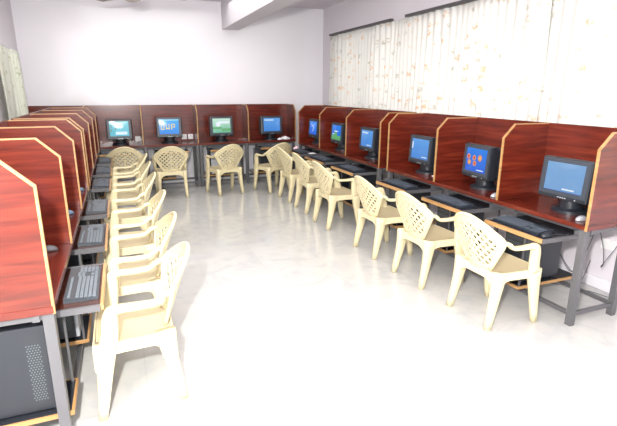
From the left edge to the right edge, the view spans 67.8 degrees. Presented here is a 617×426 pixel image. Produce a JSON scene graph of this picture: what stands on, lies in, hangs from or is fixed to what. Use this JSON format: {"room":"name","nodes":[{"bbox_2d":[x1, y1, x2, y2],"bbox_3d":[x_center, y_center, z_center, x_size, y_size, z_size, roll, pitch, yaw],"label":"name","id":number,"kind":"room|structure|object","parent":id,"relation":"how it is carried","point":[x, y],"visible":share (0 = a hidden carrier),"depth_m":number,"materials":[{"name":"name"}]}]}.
{"room":"computer lab","nodes":[
{"label":"computer lab","id":0,"kind":"room"},
{"bbox_2d":[0,0,17,120],"bbox_3d":[-2.779,-0.653,2.813,0.200,3.220,10.230,-6,16,-21],"label":"wall","id":1,"kind":"structure","parent":0,"point":[7,32],"depth_m":6.56,"materials":[{"name":"grey paint"}]},
{"bbox_2d":[0,45,28,119],"bbox_3d":[-4.117,-1.631,6.469,0.074,1.300,1.562,-6,16,-21],"label":"curtain","id":2,"kind":"object","parent":1,"relation":"hanging from","point":[10,68],"visible":0.68,"depth_m":6.33,"materials":[{"name":"fabric"}]},
{"bbox_2d":[10,0,322,181],"bbox_3d":[-2.192,-2.174,8.470,5.660,3.220,0.200,-6,16,-21],"label":"wall","id":3,"kind":"structure","parent":0,"point":[71,52],"depth_m":8.06,"materials":[{"name":"white paint"}]},
{"bbox_2d":[153,171,279,183],"bbox_3d":[-2.156,-0.641,8.777,5.260,0.100,0.020,-6,16,-21],"label":"baseboard","id":4,"kind":"structure","parent":3,"relation":"attached to","point":[261,175],"depth_m":8.88,"materials":[{"name":"white paint"}]},
{"bbox_2d":[221,0,299,29],"bbox_3d":[0.482,-2.316,3.723,0.300,0.460,10.230,-6,16,-21],"label":"beam","id":5,"kind":"structure","parent":3,"relation":"attached to","point":[235,14],"depth_m":6.93,"materials":[{"name":"grey paint"}]},
{"bbox_2d":[200,0,346,8],"bbox_3d":[-0.278,-2.537,3.458,5.660,0.100,10.430,-6,16,-21],"label":"ceiling","id":6,"kind":"structure","parent":0,"point":[313,4],"depth_m":8.30,"materials":[{"name":"grey paint"}]},
{"bbox_2d":[98,0,139,2],"bbox_3d":[-1.899,-2.662,5.155,1.028,0.552,1.096,-6,16,-21],"label":"ceiling fan","id":7,"kind":"object","parent":6,"relation":"hanging from","point":[131,1],"visible":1,"depth_m":5.20,"materials":[{"name":"grey"}]},
{"bbox_2d":[28,177,616,425],"bbox_3d":[-0.289,0.668,4.321,5.660,0.100,10.430,-6,16,-21],"label":"floor","id":8,"kind":"structure","parent":0,"point":[278,319],"depth_m":3.24,"materials":[{"name":"tile"}]},
{"bbox_2d":[0,119,109,425],"bbox_3d":[-1.837,0.163,3.209,0.790,1.445,2.764,-6,16,-21],"label":"desk","id":9,"kind":"object","parent":8,"relation":"on","point":[43,170],"visible":0.94,"depth_m":2.37,"materials":[{"name":"red wood"}]},
{"bbox_2d":[0,320,55,418],"bbox_3d":[-1.482,0.735,2.205,0.505,0.455,0.224,-6,16,-21],"label":"computer","id":10,"kind":"object","parent":9,"relation":"on","point":[26,384],"visible":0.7,"depth_m":2.15,"materials":[{"name":"black plastic"}]},
{"bbox_2d":[0,379,75,425],"bbox_3d":[-1.477,0.969,2.263,0.580,0.018,0.275,-6,16,-21],"label":"shelf","id":11,"kind":"object","parent":9,"relation":"attached to","point":[48,414],"depth_m":2.21,"materials":[{"name":"black laminate"}]},
{"bbox_2d":[46,245,58,251],"bbox_3d":[-1.612,0.213,2.692,0.256,0.035,0.064,-6,16,-21],"label":"mouse","id":12,"kind":"object","parent":9,"relation":"on","point":[50,248],"visible":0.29,"depth_m":2.71,"materials":[{"name":"grey paint"}]},
{"bbox_2d":[56,314,81,339],"bbox_3d":[-1.666,0.585,2.847,0.435,0.410,0.194,-6,16,-21],"label":"computer","id":13,"kind":"object","parent":9,"relation":"on","point":[73,323],"visible":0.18,"depth_m":2.85,"materials":[{"name":"black plastic"}]},
{"bbox_2d":[67,254,82,266],"bbox_3d":[-1.896,0.443,3.372,0.435,0.410,0.194,-6,16,-21],"label":"computer","id":14,"kind":"object","parent":9,"relation":"on","point":[73,261],"visible":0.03,"depth_m":3.32,"materials":[{"name":"black plastic"}]},
{"bbox_2d":[60,314,89,342],"bbox_3d":[-1.742,0.786,2.937,0.610,0.018,0.360,-6,16,-21],"label":"shelf","id":15,"kind":"object","parent":9,"relation":"attached to","point":[86,317],"depth_m":2.92,"materials":[{"name":"black laminate"}]},
{"bbox_2d":[55,263,105,317],"bbox_3d":[-1.371,0.398,2.462,0.509,0.078,0.616,-6,16,-21],"label":"keyboard tray","id":16,"kind":"object","parent":9,"relation":"on","point":[62,310],"depth_m":2.30,"materials":[{"name":"grey paint"}]},
{"bbox_2d":[63,266,100,303],"bbox_3d":[-1.231,0.378,2.515,0.162,0.031,0.450,-6,16,-21],"label":"keyboard","id":17,"kind":"object","parent":9,"relation":"on","point":[83,284],"visible":1,"depth_m":2.46,"materials":[{"name":"grey plastic"}]},
{"bbox_2d":[79,220,90,259],"bbox_3d":[-2.224,0.230,4.160,0.435,0.410,0.194,-6,16,-21],"label":"computer","id":18,"kind":"object","parent":9,"relation":"on","point":[83,222],"visible":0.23,"depth_m":4.17,"materials":[{"name":"black plastic"}]},
{"bbox_2d":[70,223,108,255],"bbox_3d":[-1.718,0.172,3.295,0.509,0.078,0.616,-6,16,-21],"label":"keyboard tray","id":19,"kind":"object","parent":9,"relation":"on","point":[76,250],"depth_m":3.12,"materials":[{"name":"grey paint"}]},
{"bbox_2d":[83,253,96,264],"bbox_3d":[-2.268,0.445,4.200,0.610,0.018,0.500,-6,16,-21],"label":"shelf","id":20,"kind":"object","parent":9,"relation":"attached to","point":[89,261],"depth_m":4.18,"materials":[{"name":"black laminate"}]},
{"bbox_2d":[78,224,104,246],"bbox_3d":[-1.578,0.153,3.348,0.162,0.031,0.450,-6,16,-21],"label":"keyboard","id":21,"kind":"object","parent":9,"relation":"on","point":[89,235],"visible":1,"depth_m":3.29,"materials":[{"name":"grey plastic"}]},
{"bbox_2d":[80,199,109,220],"bbox_3d":[-2.054,-0.046,4.101,0.509,0.078,0.616,-6,16,-21],"label":"keyboard tray","id":22,"kind":"object","parent":9,"relation":"on","point":[84,216],"depth_m":3.93,"materials":[{"name":"grey paint"}]},
{"bbox_2d":[86,199,106,213],"bbox_3d":[-1.914,-0.065,4.154,0.162,0.031,0.450,-6,16,-21],"label":"keyboard","id":23,"kind":"object","parent":9,"relation":"on","point":[95,206],"visible":1,"depth_m":4.09,"materials":[{"name":"grey plastic"}]},
{"bbox_2d":[11,107,112,223],"bbox_3d":[-2.954,-0.563,5.891,0.790,1.445,2.774,-6,16,-21],"label":"desk","id":24,"kind":"object","parent":8,"relation":"on","point":[82,118],"visible":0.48,"depth_m":5.46,"materials":[{"name":"red wood"}]},
{"bbox_2d":[92,178,108,187],"bbox_3d":[-2.339,-0.342,5.175,0.162,0.031,0.450,-6,16,-21],"label":"keyboard","id":25,"kind":"object","parent":24,"relation":"on","point":[97,183],"visible":1,"depth_m":5.10,"materials":[{"name":"grey plastic"}]},
{"bbox_2d":[90,178,111,192],"bbox_3d":[-2.479,-0.322,5.122,0.509,0.078,0.596,-6,16,-21],"label":"keyboard tray","id":26,"kind":"object","parent":24,"relation":"on","point":[108,188],"depth_m":4.95,"materials":[{"name":"grey paint"}]},
{"bbox_2d":[92,167,111,177],"bbox_3d":[-2.821,-0.544,5.941,0.509,0.078,0.626,-6,16,-21],"label":"keyboard tray","id":27,"kind":"object","parent":24,"relation":"on","point":[95,175],"depth_m":5.75,"materials":[{"name":"grey paint"}]},
{"bbox_2d":[96,166,109,173],"bbox_3d":[-2.681,-0.563,5.994,0.162,0.031,0.450,-6,16,-21],"label":"keyboard","id":28,"kind":"object","parent":24,"relation":"on","point":[100,170],"visible":1,"depth_m":5.89,"materials":[{"name":"grey plastic"}]},
{"bbox_2d":[95,158,112,166],"bbox_3d":[-3.166,-0.768,6.770,0.509,0.078,0.616,-6,16,-21],"label":"keyboard tray","id":29,"kind":"object","parent":24,"relation":"on","point":[101,164],"depth_m":6.58,"materials":[{"name":"grey paint"}]},
{"bbox_2d":[98,157,110,163],"bbox_3d":[-3.026,-0.787,6.822,0.162,0.031,0.450,-6,16,-21],"label":"keyboard","id":30,"kind":"object","parent":24,"relation":"on","point":[106,159],"visible":1,"depth_m":6.73,"materials":[{"name":"grey plastic"}]},
{"bbox_2d":[106,147,142,177],"bbox_3d":[-2.950,-0.670,7.429,0.572,0.862,0.562,-6,16,-21],"label":"armchair","id":31,"kind":"object","parent":8,"relation":"on","point":[119,150],"visible":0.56,"depth_m":7.19,"materials":[{"name":"beige plastic"}]},
{"bbox_2d":[108,153,146,192],"bbox_3d":[-2.502,-0.389,6.389,0.562,0.862,0.572,-6,16,-21],"label":"armchair","id":32,"kind":"object","parent":8,"relation":"on","point":[141,161],"visible":0.41,"depth_m":6.32,"materials":[{"name":"beige plastic"}]},
{"bbox_2d":[107,161,150,206],"bbox_3d":[-2.215,-0.202,5.700,0.562,0.862,0.572,-6,16,-21],"label":"armchair","id":33,"kind":"object","parent":8,"relation":"on","point":[143,171],"visible":0.62,"depth_m":5.65,"materials":[{"name":"beige plastic"}]},
{"bbox_2d":[104,172,155,230],"bbox_3d":[-1.897,0.004,4.939,0.562,0.862,0.572,-6,16,-21],"label":"armchair","id":34,"kind":"object","parent":8,"relation":"on","point":[133,217],"visible":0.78,"depth_m":4.80,"materials":[{"name":"beige plastic"}]},
{"bbox_2d":[103,189,165,262],"bbox_3d":[-1.526,0.238,4.074,0.562,0.862,0.572,-6,16,-21],"label":"armchair","id":35,"kind":"object","parent":8,"relation":"on","point":[145,244],"visible":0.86,"depth_m":3.96,"materials":[{"name":"beige plastic"}]},
{"bbox_2d":[92,241,189,421],"bbox_3d":[-0.953,0.617,2.673,0.562,0.862,0.572,-6,16,-21],"label":"armchair","id":36,"kind":"object","parent":8,"relation":"on","point":[123,327],"visible":1,"depth_m":2.53,"materials":[{"name":"beige plastic"}]},
{"bbox_2d":[106,211,176,324],"bbox_3d":[-1.220,0.437,3.339,0.562,0.862,0.572,-6,16,-21],"label":"armchair","id":37,"kind":"object","parent":8,"relation":"on","point":[150,281],"visible":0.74,"depth_m":3.26,"materials":[{"name":"beige plastic"}]},
{"bbox_2d":[28,104,295,186],"bbox_3d":[-2.365,-1.168,8.144,4.479,1.445,0.675,-6,16,-21],"label":"desk","id":38,"kind":"object","parent":8,"relation":"on","point":[194,118],"visible":0.62,"depth_m":8.40,"materials":[{"name":"red wood"}]},
{"bbox_2d":[99,152,132,156],"bbox_3d":[-3.219,-1.011,7.673,0.516,0.078,0.394,-6,16,-21],"label":"keyboard tray","id":39,"kind":"object","parent":38,"relation":"on","point":[100,155],"depth_m":7.46,"materials":[{"name":"grey paint"}]},
{"bbox_2d":[105,119,132,145],"bbox_3d":[-3.230,-1.390,7.851,0.400,0.439,0.358,-6,16,-21],"label":"monitor","id":40,"kind":"object","parent":38,"relation":"on","point":[119,130],"visible":1,"depth_m":7.69,"materials":[{"name":"black plastic"}]},
{"bbox_2d":[116,124,126,134],"bbox_3d":[-3.138,-1.402,7.693,0.180,0.176,0.009,-6,16,-21],"label":"picture","id":41,"kind":"object","parent":40,"relation":"attached to","point":[121,129],"depth_m":7.70,"materials":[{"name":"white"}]},
{"bbox_2d":[154,153,167,176],"bbox_3d":[-2.646,-0.867,8.230,0.194,0.410,0.405,-6,16,-21],"label":"computer","id":42,"kind":"object","parent":38,"relation":"on","point":[157,165],"visible":0.23,"depth_m":8.04,"materials":[{"name":"black plastic"}]},
{"bbox_2d":[155,117,182,143],"bbox_3d":[-2.475,-1.476,8.143,0.430,0.459,0.359,-5,16,-18],"label":"monitor","id":43,"kind":"object","parent":38,"relation":"on","point":[168,128],"visible":1,"depth_m":7.98,"materials":[{"name":"black plastic"}]},
{"bbox_2d":[161,124,174,129],"bbox_3d":[-2.438,-1.494,7.962,0.238,0.096,0.005,-5,16,-18],"label":"picture","id":44,"kind":"object","parent":43,"relation":"attached to","point":[163,126],"depth_m":7.96,"materials":[{"name":"blue"}]},
{"bbox_2d":[154,147,188,153],"bbox_3d":[-2.389,-1.096,7.996,0.566,0.078,0.394,-6,16,-21],"label":"keyboard tray","id":45,"kind":"object","parent":38,"relation":"on","point":[186,149],"depth_m":7.97,"materials":[{"name":"grey paint"}]},
{"bbox_2d":[207,150,220,173],"bbox_3d":[-1.755,-0.958,8.576,0.194,0.410,0.405,-6,16,-21],"label":"computer","id":46,"kind":"object","parent":38,"relation":"on","point":[213,162],"visible":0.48,"depth_m":8.39,"materials":[{"name":"black plastic"}]},
{"bbox_2d":[208,116,232,141],"bbox_3d":[-1.635,-1.560,8.471,0.420,0.455,0.359,-6,16,-21],"label":"monitor","id":47,"kind":"object","parent":38,"relation":"on","point":[220,127],"visible":1,"depth_m":8.31,"materials":[{"name":"black plastic"}]},
{"bbox_2d":[213,127,230,130],"bbox_3d":[-1.569,-1.519,8.313,0.320,0.076,0.004,-6,16,-21],"label":"picture","id":48,"kind":"object","parent":47,"relation":"attached to","point":[214,128],"depth_m":8.32,"materials":[{"name":"green glass"}]},
{"bbox_2d":[216,121,228,126],"bbox_3d":[-1.553,-1.611,8.300,0.250,0.092,0.005,-6,16,-21],"label":"picture","id":49,"kind":"object","parent":47,"relation":"attached to","point":[218,123],"depth_m":8.30,"materials":[{"name":"green"}]},
{"bbox_2d":[206,146,237,151],"bbox_3d":[-1.536,-1.182,8.329,0.566,0.078,0.394,-6,16,-21],"label":"keyboard tray","id":50,"kind":"object","parent":38,"relation":"on","point":[209,149],"depth_m":8.14,"materials":[{"name":"grey paint"}]},
{"bbox_2d":[254,148,268,170],"bbox_3d":[-0.901,-1.044,8.909,0.194,0.410,0.405,-6,16,-21],"label":"computer","id":51,"kind":"object","parent":38,"relation":"on","point":[262,159],"visible":0.39,"depth_m":8.72,"materials":[{"name":"black plastic"}]},
{"bbox_2d":[260,145,274,147],"bbox_3d":[-0.665,-1.252,8.579,0.450,0.031,0.162,-6,16,-21],"label":"keyboard","id":52,"kind":"object","parent":38,"relation":"on","point":[262,146],"visible":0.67,"depth_m":8.54,"materials":[{"name":"grey plastic"}]},
{"bbox_2d":[259,116,281,139],"bbox_3d":[-0.753,-1.644,8.815,0.420,0.445,0.358,-6,16,-21],"label":"monitor","id":53,"kind":"object","parent":38,"relation":"on","point":[269,126],"visible":1,"depth_m":8.66,"materials":[{"name":"black plastic"}]},
{"bbox_2d":[255,144,285,149],"bbox_3d":[-0.684,-1.268,8.660,0.561,0.078,0.394,-6,16,-21],"label":"keyboard tray","id":54,"kind":"object","parent":38,"relation":"on","point":[256,145],"depth_m":8.45,"materials":[{"name":"grey paint"}]},
{"bbox_2d":[152,146,188,196],"bbox_3d":[-2.247,-0.694,7.526,0.572,0.862,0.562,-5,16,-20],"label":"armchair","id":55,"kind":"object","parent":8,"relation":"on","point":[181,170],"visible":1,"depth_m":7.36,"materials":[{"name":"beige plastic"}]},
{"bbox_2d":[205,144,243,195],"bbox_3d":[-1.401,-0.761,7.785,0.572,0.862,0.562,-11,19,-36],"label":"armchair","id":56,"kind":"object","parent":8,"relation":"on","point":[226,167],"visible":1,"depth_m":7.64,"materials":[{"name":"beige plastic"}]},
{"bbox_2d":[253,142,290,192],"bbox_3d":[-0.602,-0.823,8.024,0.572,0.862,0.562,-13,20,-40],"label":"armchair","id":57,"kind":"object","parent":8,"relation":"on","point":[269,167],"visible":0.7,"depth_m":7.87,"materials":[{"name":"beige plastic"}]},
{"bbox_2d":[276,147,315,202],"bbox_3d":[-0.234,-0.646,7.374,0.562,0.862,0.572,-7,17,-24],"label":"armchair","id":58,"kind":"object","parent":8,"relation":"on","point":[292,174],"visible":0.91,"depth_m":7.20,"materials":[{"name":"beige plastic"}]},
{"bbox_2d":[292,152,335,213],"bbox_3d":[0.044,-0.465,6.704,0.562,0.862,0.572,-6,16,-21],"label":"armchair","id":59,"kind":"object","parent":8,"relation":"on","point":[310,183],"visible":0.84,"depth_m":6.53,"materials":[{"name":"beige plastic"}]},
{"bbox_2d":[311,161,359,229],"bbox_3d":[0.319,-0.266,5.967,0.562,0.862,0.572,-6,16,-22],"label":"armchair","id":60,"kind":"object","parent":8,"relation":"on","point":[338,193],"visible":0.99,"depth_m":5.82,"materials":[{"name":"beige plastic"}]},
{"bbox_2d":[285,105,416,206],"bbox_3d":[0.448,-0.894,7.164,0.825,1.445,2.894,-6,16,-21],"label":"desk","id":61,"kind":"object","parent":8,"relation":"on","point":[354,118],"visible":0.56,"depth_m":6.70,"materials":[{"name":"red wood"}]},
{"bbox_2d":[292,148,309,153],"bbox_3d":[-0.132,-1.073,7.918,0.162,0.031,0.450,-6,16,-21],"label":"keyboard","id":62,"kind":"object","parent":61,"relation":"on","point":[299,150],"visible":1,"depth_m":7.87,"materials":[{"name":"grey plastic"}]},
{"bbox_2d":[285,147,325,156],"bbox_3d":[-0.032,-1.077,7.959,0.544,0.078,0.716,-6,16,-21],"label":"keyboard tray","id":63,"kind":"object","parent":61,"relation":"on","point":[312,150],"depth_m":7.75,"materials":[{"name":"grey paint"}]},
{"bbox_2d":[308,119,318,143],"bbox_3d":[0.236,-1.451,8.148,0.357,0.425,0.420,-6,16,-21],"label":"monitor","id":64,"kind":"object","parent":61,"relation":"on","point":[313,131],"visible":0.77,"depth_m":8.06,"materials":[{"name":"black plastic"}]},
{"bbox_2d":[312,155,333,161],"bbox_3d":[0.219,-0.845,7.077,0.162,0.031,0.450,-6,16,-21],"label":"keyboard","id":65,"kind":"object","parent":61,"relation":"on","point":[322,158],"visible":1,"depth_m":7.01,"materials":[{"name":"grey plastic"}]},
{"bbox_2d":[305,153,353,164],"bbox_3d":[0.323,-0.847,7.108,0.544,0.078,0.716,-6,16,-21],"label":"keyboard tray","id":66,"kind":"object","parent":61,"relation":"on","point":[338,159],"depth_m":6.94,"materials":[{"name":"grey paint"}]},
{"bbox_2d":[322,163,351,187],"bbox_3d":[0.441,-0.593,7.248,0.435,0.410,0.194,-6,16,-21],"label":"computer","id":67,"kind":"object","parent":61,"relation":"on","point":[344,176],"visible":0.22,"depth_m":7.18,"materials":[{"name":"black plastic"}]},
{"bbox_2d":[330,122,345,150],"bbox_3d":[0.594,-1.218,7.288,0.357,0.425,0.420,-6,16,-21],"label":"monitor","id":68,"kind":"object","parent":61,"relation":"on","point":[337,129],"visible":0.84,"depth_m":7.20,"materials":[{"name":"black plastic"}]},
{"bbox_2d":[331,132,339,139],"bbox_3d":[0.431,-1.216,7.221,0.006,0.122,0.320,-6,16,-21],"label":"picture","id":69,"kind":"object","parent":68,"relation":"attached to","point":[334,135],"depth_m":7.24,"materials":[{"name":"green"}]},
{"bbox_2d":[339,164,363,171],"bbox_3d":[0.578,-0.612,6.217,0.162,0.031,0.450,-6,16,-21],"label":"keyboard","id":70,"kind":"object","parent":61,"relation":"on","point":[349,167],"visible":1,"depth_m":6.16,"materials":[{"name":"grey plastic"}]},
{"bbox_2d":[331,162,387,175],"bbox_3d":[0.687,-0.611,6.235,0.544,0.078,0.666,-6,16,-21],"label":"keyboard tray","id":71,"kind":"object","parent":61,"relation":"on","point":[368,169],"depth_m":6.11,"materials":[{"name":"grey paint"}]},
{"bbox_2d":[349,174,382,202],"bbox_3d":[0.795,-0.362,6.397,0.435,0.410,0.194,-6,16,-21],"label":"computer","id":72,"kind":"object","parent":61,"relation":"on","point":[371,179],"visible":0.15,"depth_m":6.31,"materials":[{"name":"black plastic"}]},
{"bbox_2d":[359,127,379,158],"bbox_3d":[0.960,-0.981,6.410,0.357,0.425,0.420,-6,16,-21],"label":"monitor","id":73,"kind":"object","parent":61,"relation":"on","point":[369,137],"visible":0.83,"depth_m":6.31,"materials":[{"name":"black plastic"}]},
{"bbox_2d":[353,175,413,259],"bbox_3d":[0.769,0.005,4.967,0.562,0.862,0.572,-6,16,-21],"label":"armchair","id":74,"kind":"object","parent":8,"relation":"on","point":[381,214],"visible":0.93,"depth_m":4.82,"materials":[{"name":"beige plastic"}]},
{"bbox_2d":[391,191,463,289],"bbox_3d":[1.077,0.199,4.253,0.562,0.862,0.572,-6,16,-23],"label":"armchair","id":75,"kind":"object","parent":8,"relation":"on","point":[429,236],"visible":0.94,"depth_m":4.09,"materials":[{"name":"beige plastic"}]},
{"bbox_2d":[446,212,541,330],"bbox_3d":[1.403,0.389,3.549,0.562,0.862,0.572,-6,16,-21],"label":"armchair","id":76,"kind":"object","parent":8,"relation":"on","point":[497,267],"visible":1,"depth_m":3.40,"materials":[{"name":"beige plastic"}]},
{"bbox_2d":[376,113,616,325],"bbox_3d":[1.577,-0.175,4.507,0.785,1.445,2.704,-6,16,-21],"label":"desk","id":77,"kind":"object","parent":8,"relation":"on","point":[524,145],"visible":0.66,"depth_m":3.99,"materials":[{"name":"red wood"}]},
{"bbox_2d":[384,178,417,188],"bbox_3d":[1.038,-0.334,5.189,0.162,0.031,0.450,-6,16,-21],"label":"keyboard","id":78,"kind":"object","parent":77,"relation":"on","point":[405,185],"visible":1,"depth_m":5.14,"materials":[{"name":"grey plastic"}]},
{"bbox_2d":[376,176,443,193],"bbox_3d":[1.137,-0.333,5.208,0.504,0.078,0.616,-6,16,-21],"label":"keyboard tray","id":79,"kind":"object","parent":77,"relation":"on","point":[423,187],"depth_m":5.07,"materials":[{"name":"grey paint"}]},
{"bbox_2d":[390,189,430,223],"bbox_3d":[1.198,-0.101,5.430,0.435,0.410,0.194,-6,16,-21],"label":"computer","id":80,"kind":"object","parent":77,"relation":"on","point":[417,196],"visible":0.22,"depth_m":5.36,"materials":[{"name":"black plastic"}]},
{"bbox_2d":[391,218,436,225],"bbox_3d":[1.245,0.091,5.558,0.650,0.018,0.340,-6,16,-21],"label":"shelf","id":81,"kind":"object","parent":77,"relation":"attached to","point":[434,220],"depth_m":5.38,"materials":[{"name":"black laminate"}]},
{"bbox_2d":[409,134,435,174],"bbox_3d":[1.423,-0.680,5.300,0.357,0.425,0.420,-6,16,-21],"label":"monitor","id":82,"kind":"object","parent":77,"relation":"on","point":[422,148],"visible":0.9,"depth_m":5.21,"materials":[{"name":"black plastic"}]},
{"bbox_2d":[430,194,473,207],"bbox_3d":[1.367,-0.121,4.401,0.162,0.031,0.450,-6,16,-21],"label":"keyboard","id":83,"kind":"object","parent":77,"relation":"on","point":[444,198],"visible":1,"depth_m":4.35,"materials":[{"name":"grey plastic"}]},
{"bbox_2d":[439,243,479,250],"bbox_3d":[1.581,0.309,4.752,0.650,0.018,0.340,-6,16,-21],"label":"shelf","id":84,"kind":"object","parent":77,"relation":"attached to","point":[440,248],"depth_m":4.55,"materials":[{"name":"black laminate"}]},
{"bbox_2d":[436,206,483,247],"bbox_3d":[1.527,0.113,4.642,0.435,0.410,0.194,-6,16,-21],"label":"computer","id":85,"kind":"object","parent":77,"relation":"on","point":[441,212],"visible":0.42,"depth_m":4.55,"materials":[{"name":"black plastic"}]},
{"bbox_2d":[421,190,504,213],"bbox_3d":[1.469,-0.117,4.411,0.504,0.078,0.596,-6,16,-21],"label":"keyboard tray","id":86,"kind":"object","parent":77,"relation":"on","point":[480,205],"depth_m":4.29,"materials":[{"name":"grey paint"}]},
{"bbox_2d":[462,143,500,190],"bbox_3d":[1.768,-0.455,4.469,0.357,0.425,0.410,-4,16,-16],"label":"monitor","id":87,"kind":"object","parent":77,"relation":"on","point":[481,162],"visible":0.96,"depth_m":4.37,"materials":[{"name":"black plastic"}]},
{"bbox_2d":[467,153,481,165],"bbox_3d":[1.596,-0.512,4.427,0.006,0.113,0.229,-4,16,-16],"label":"picture","id":88,"kind":"object","parent":87,"relation":"attached to","point":[473,159],"depth_m":4.42,"materials":[{"name":"orange"}]},
{"bbox_2d":[493,215,553,234],"bbox_3d":[1.688,0.088,3.631,0.162,0.031,0.450,-6,16,-21],"label":"keyboard","id":89,"kind":"object","parent":77,"relation":"on","point":[536,229],"visible":1,"depth_m":3.59,"materials":[{"name":"grey plastic"}]},
{"bbox_2d":[504,231,561,281],"bbox_3d":[1.864,0.332,3.832,0.435,0.410,0.194,-6,16,-21],"label":"computer","id":90,"kind":"object","parent":77,"relation":"on","point":[550,252],"visible":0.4,"depth_m":3.77,"materials":[{"name":"black plastic"}]},
{"bbox_2d":[484,212,590,243],"bbox_3d":[1.795,0.094,3.629,0.504,0.078,0.581,-6,16,-21],"label":"keyboard tray","id":91,"kind":"object","parent":77,"relation":"on","point":[573,233],"depth_m":3.53,"materials":[{"name":"grey paint"}]},
{"bbox_2d":[508,268,571,285],"bbox_3d":[1.917,0.527,3.946,0.650,0.018,0.340,-6,16,-21],"label":"shelf","id":92,"kind":"object","parent":77,"relation":"attached to","point":[562,275],"depth_m":3.83,"materials":[{"name":"black laminate"}]},
{"bbox_2d":[540,231,567,237],"bbox_3d":[1.821,0.149,3.398,0.256,0.035,0.064,-6,16,-21],"label":"mouse","id":93,"kind":"object","parent":77,"relation":"on","point":[545,234],"visible":1,"depth_m":3.35,"materials":[{"name":"black plastic"}]},
{"bbox_2d":[538,155,595,214],"bbox_3d":[2.123,-0.226,3.623,0.361,0.424,0.425,-6,16,-23],"label":"monitor","id":94,"kind":"object","parent":77,"relation":"on","point":[568,180],"visible":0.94,"depth_m":3.54,"materials":[{"name":"black plastic"}]},
{"bbox_2d":[575,215,585,220],"bbox_3d":[2.090,0.029,3.424,0.256,0.035,0.064,-6,16,-21],"label":"mouse","id":95,"kind":"object","parent":77,"relation":"on","point":[579,218],"visible":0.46,"depth_m":3.38,"materials":[{"name":"white plastic"}]},
{"bbox_2d":[600,233,616,266],"bbox_3d":[2.466,0.269,3.753,0.444,0.396,0.099,-7,17,-24],"label":"cable","id":96,"kind":"object","parent":77,"relation":"hanging from","point":[600,233],"visible":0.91,"depth_m":3.70,"materials":[{"name":"grey plastic"}]},
{"bbox_2d":[322,0,616,281],"bbox_3d":[2.287,-1.167,4.786,0.200,3.220,10.230,-6,16,-21],"label":"wall","id":97,"kind":"structure","parent":0,"point":[348,14],"depth_m":6.57,"materials":[{"name":"grey paint"}]},
{"bbox_2d":[329,19,392,35],"bbox_3d":[0.842,-3.018,7.518,0.162,0.035,2.100,-6,16,-21],"label":"rail","id":98,"kind":"object","parent":97,"relation":"attached to","point":[386,20],"visible":0.84,"depth_m":7.25,"materials":[{"name":"grey metal"}]},
{"bbox_2d":[405,0,477,17],"bbox_3d":[2.331,-2.051,3.945,0.162,0.035,5.120,-6,16,-21],"label":"rail","id":99,"kind":"object","parent":97,"relation":"attached to","point":[460,2],"visible":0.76,"depth_m":5.54,"materials":[{"name":"grey metal"}]},
{"bbox_2d":[329,0,551,121],"bbox_3d":[1.292,-1.807,6.504,0.070,1.755,4.853,-6,16,-21],"label":"curtain","id":100,"kind":"object","parent":99,"relation":"hanging from","point":[480,58],"visible":0.7,"depth_m":5.43,"materials":[{"name":"white fabric"}]},
{"bbox_2d":[537,0,616,127],"bbox_3d":[2.745,-0.909,3.188,0.066,1.755,2.912,-6,16,-21],"label":"curtain","id":101,"kind":"object","parent":99,"relation":"hanging from","point":[579,86],"visible":0.52,"depth_m":4.01,"materials":[{"name":"white fabric"}]},
{"bbox_2d":[432,212,610,292],"bbox_3d":[2.177,0.350,5.151,0.025,0.100,10.230,-6,16,-21],"label":"baseboard","id":102,"kind":"structure","parent":97,"relation":"attached to","point":[602,284],"depth_m":4.16,"materials":[{"name":"white paint"}]},
{"bbox_2d":[601,238,615,250],"bbox_3d":[2.619,0.274,4.014,0.012,0.090,0.120,-6,16,-21],"label":"socket plate","id":103,"kind":"object","parent":97,"relation":"attached to","point":[608,244],"visible":0.86,"depth_m":4.00,"materials":[{"name":"white plastic"}]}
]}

